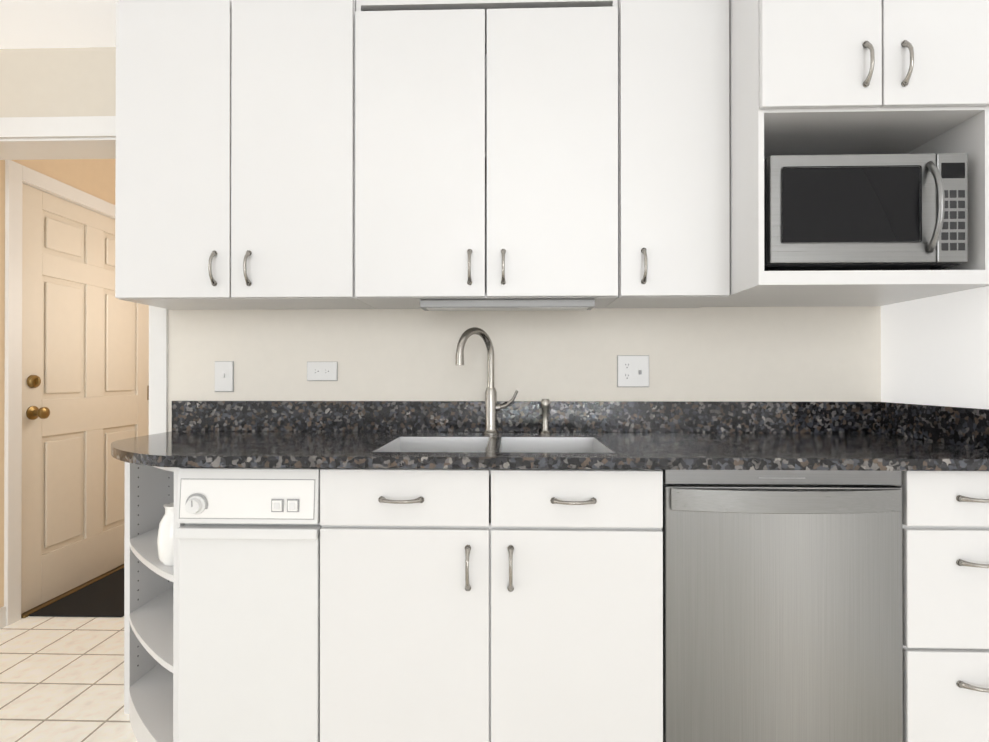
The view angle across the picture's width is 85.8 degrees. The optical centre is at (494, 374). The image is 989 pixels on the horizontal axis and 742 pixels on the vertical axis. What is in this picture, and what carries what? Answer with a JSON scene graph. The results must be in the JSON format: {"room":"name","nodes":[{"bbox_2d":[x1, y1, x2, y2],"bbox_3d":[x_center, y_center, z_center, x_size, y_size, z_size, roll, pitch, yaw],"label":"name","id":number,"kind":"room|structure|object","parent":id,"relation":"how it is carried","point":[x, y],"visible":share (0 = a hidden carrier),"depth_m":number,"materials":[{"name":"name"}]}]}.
{"room":"kitchen","nodes":[
{"label":"kitchen","id":0,"kind":"room"},
{"bbox_2d":[0,159,115,607],"bbox_3d":[-2.314,-0.071,0.976,0.134,2.400,6.320,0,0,2],"label":"wall","id":1,"kind":"structure","parent":0,"point":[95,177],"depth_m":2.59,"materials":[{"name":"paint"}]},
{"bbox_2d":[0,606,5,628],"bbox_3d":[-2.243,1.084,0.910,0.012,0.090,6.200,0,0,2],"label":"baseboard","id":2,"kind":"structure","parent":1,"relation":"attached to","point":[3,617],"depth_m":2.38,"materials":[{"name":"white wood"}]},
{"bbox_2d":[4,160,114,625],"bbox_3d":[-2.222,0.082,2.928,0.092,2.105,1.060,0,0,2],"label":"door frame","id":3,"kind":"structure","parent":1,"relation":"attached to","point":[16,174],"depth_m":2.43,"materials":[{"name":"white wood"}]},
{"bbox_2d":[21,564,123,617],"bbox_3d":[-2.219,1.128,2.925,0.098,0.013,0.909,0,0,2],"label":"door threshold sill","id":4,"kind":"structure","parent":1,"relation":"attached to","point":[38,607],"depth_m":2.75,"materials":[{"name":"brown wood"}]},
{"bbox_2d":[21,183,148,613],"bbox_3d":[-2.180,0.112,2.927,0.109,2.015,0.908,0,0,2],"label":"entry door","id":5,"kind":"structure","parent":1,"relation":"in","point":[85,368],"depth_m":2.78,"materials":[{"name":"white wood"}]},
{"bbox_2d":[0,0,118,48],"bbox_3d":[-0.423,-1.302,0.868,3.920,0.060,6.440,0,0,2],"label":"ceiling","id":6,"kind":"structure","parent":0,"point":[27,24],"depth_m":1.92,"materials":[{"name":"paint"}]},
{"bbox_2d":[0,616,136,741],"bbox_3d":[-0.423,1.159,0.861,3.920,0.060,6.440,0,0,2],"label":"floor","id":7,"kind":"structure","parent":0,"point":[61,679],"depth_m":1.96,"materials":[{"name":"tile"}]},
{"bbox_2d":[29,568,123,616],"bbox_3d":[-1.946,1.129,2.893,0.445,0.009,0.820,0,0,2],"label":"door mat","id":8,"kind":"object","parent":7,"relation":"on","point":[103,597],"visible":0.52,"depth_m":2.62,"materials":[{"name":"rubber"}]},
{"bbox_2d":[124,462,184,741],"bbox_3d":[-1.041,0.690,1.748,0.386,0.883,0.588,0,0,2],"label":"corner shelf","id":9,"kind":"object","parent":7,"relation":"on","point":[151,616],"visible":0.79,"depth_m":1.77,"materials":[{"name":"white wood"}]},
{"bbox_2d":[157,503,173,565],"bbox_3d":[-0.930,0.463,1.552,0.092,0.168,0.092,0,0,2],"label":"ceramic jar","id":10,"kind":"object","parent":9,"relation":"in","point":[165,541],"visible":0.48,"depth_m":1.51,"materials":[{"name":"white ceramic"}]},
{"bbox_2d":[176,467,321,741],"bbox_3d":[-0.654,0.691,1.713,0.382,0.876,0.633,0,0,2],"label":"trash compactor","id":11,"kind":"object","parent":7,"relation":"on","point":[249,611],"visible":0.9,"depth_m":1.43,"materials":[{"name":"plastic"}]},
{"bbox_2d":[320,468,662,741],"bbox_3d":[-0.004,0.690,1.694,0.912,0.883,0.641,0,0,2],"label":"base cabinet","id":12,"kind":"object","parent":7,"relation":"on","point":[525,605],"visible":0.96,"depth_m":1.41,"materials":[{"name":"white wood"}]},
{"bbox_2d":[111,401,988,470],"bbox_3d":[0.093,0.173,1.696,2.667,0.146,0.633,0,0,2],"label":"countertop","id":13,"kind":"structure","parent":12,"relation":"on","point":[752,435],"depth_m":1.80,"materials":[{"name":"stone"}]},
{"bbox_2d":[455,327,517,434],"bbox_3d":[-0.022,0.025,1.865,0.214,0.380,0.187,0,0,2],"label":"faucet","id":14,"kind":"object","parent":13,"relation":"on","point":[492,407],"visible":1,"depth_m":1.91,"materials":[{"name":"silver metal"}]},
{"bbox_2d":[373,437,614,504],"bbox_3d":[0.001,0.362,1.662,0.715,0.288,0.420,0,0,2],"label":"sink","id":15,"kind":"object","parent":13,"relation":"in","point":[514,444],"visible":0.12,"depth_m":1.85,"materials":[{"name":"silver metal"}]},
{"bbox_2d":[539,399,551,434],"bbox_3d":[0.184,0.152,1.923,0.044,0.127,0.044,0,0,2],"label":"sprayer","id":16,"kind":"object","parent":13,"relation":"on","point":[545,404],"visible":1,"depth_m":1.91,"materials":[{"name":"silver metal"}]},
{"bbox_2d":[662,470,902,741],"bbox_3d":[0.762,0.688,1.669,0.614,0.882,0.644,0,0,2],"label":"dishwasher","id":17,"kind":"object","parent":7,"relation":"on","point":[782,605],"visible":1,"depth_m":1.39,"materials":[{"name":"silver metal"}]},
{"bbox_2d":[897,471,988,741],"bbox_3d":[1.250,0.689,1.660,0.352,0.883,0.641,0,0,2],"label":"base cabinet","id":18,"kind":"object","parent":7,"relation":"on","point":[945,522],"visible":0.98,"depth_m":1.38,"materials":[{"name":"white wood"}]},
{"bbox_2d":[0,47,880,431],"bbox_3d":[-0.322,-0.068,2.115,3.786,2.400,0.175,0,0,2],"label":"wall","id":19,"kind":"structure","parent":0,"point":[821,354],"depth_m":2.02,"materials":[{"name":"paint"}]},
{"bbox_2d":[0,116,167,434],"bbox_3d":[-1.735,0.069,2.146,0.960,2.127,0.188,0,0,2],"label":"door frame","id":20,"kind":"structure","parent":19,"relation":"attached to","point":[42,138],"depth_m":2.05,"materials":[{"name":"white wood"}]},
{"bbox_2d":[215,361,233,391],"bbox_3d":[-1.038,0.008,2.038,0.074,0.118,0.014,0,0,2],"label":"switch plate","id":21,"kind":"object","parent":19,"relation":"attached to","point":[224,376],"visible":1,"depth_m":2.04,"materials":[{"name":"grey plastic"}]},
{"bbox_2d":[115,0,375,309],"bbox_3d":[-0.852,-0.757,1.876,0.793,1.015,0.331,0,0,2],"label":"upper cabinet","id":22,"kind":"object","parent":19,"relation":"attached to","point":[235,159],"visible":0.94,"depth_m":1.74,"materials":[{"name":"white wood"}]},
{"bbox_2d":[307,362,337,380],"bbox_3d":[-0.658,-0.012,2.030,0.118,0.074,0.008,0,0,2],"label":"duplex electrical outlet","id":23,"kind":"object","parent":19,"relation":"attached to","point":[322,371],"visible":1,"depth_m":2.03,"materials":[{"name":"grey plastic"}]},
{"bbox_2d":[355,0,617,308],"bbox_3d":[-0.025,-0.757,1.853,0.857,1.015,0.331,0,0,2],"label":"upper cabinet","id":24,"kind":"object","parent":19,"relation":"attached to","point":[486,149],"visible":1,"depth_m":1.72,"materials":[{"name":"white wood"}]},
{"bbox_2d":[420,299,594,310],"bbox_3d":[0.043,-0.235,1.808,0.580,0.028,0.090,0,0,2],"label":"under-cabinet light","id":25,"kind":"object","parent":24,"relation":"attached to","point":[513,305],"visible":1,"depth_m":1.77,"materials":[{"name":"grey plastic"}]},
{"bbox_2d":[617,355,648,386],"bbox_3d":[0.521,-0.012,1.995,0.120,0.120,0.014,0,0,2],"label":"electrical outlet","id":26,"kind":"object","parent":19,"relation":"attached to","point":[632,370],"visible":1,"depth_m":2.00,"materials":[{"name":"white plastic"}]},
{"bbox_2d":[604,0,729,307],"bbox_3d":[0.582,-0.757,1.837,0.351,1.015,0.331,0,0,2],"label":"upper cabinet","id":27,"kind":"object","parent":19,"relation":"attached to","point":[673,170],"visible":0.96,"depth_m":1.71,"materials":[{"name":"white wood"}]},
{"bbox_2d":[702,0,988,306],"bbox_3d":[1.092,-0.759,1.721,0.671,1.011,0.535,0,0,2],"label":"upper cabinet","id":28,"kind":"object","parent":19,"relation":"attached to","point":[824,77],"visible":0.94,"depth_m":1.50,"materials":[{"name":"white wood"}]},
{"bbox_2d":[764,153,967,270],"bbox_3d":[1.072,-0.463,1.692,0.555,0.336,0.448,0,0,2],"label":"microwave","id":29,"kind":"object","parent":28,"relation":"in","point":[845,212],"visible":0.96,"depth_m":1.52,"materials":[{"name":"metal"}]},
{"bbox_2d":[881,286,988,408],"bbox_3d":[1.444,-0.074,-0.154,0.131,2.400,4.265,0,0,2],"label":"wall","id":30,"kind":"structure","parent":0,"point":[934,350],"depth_m":1.71,"materials":[{"name":"white paint"}]}
]}

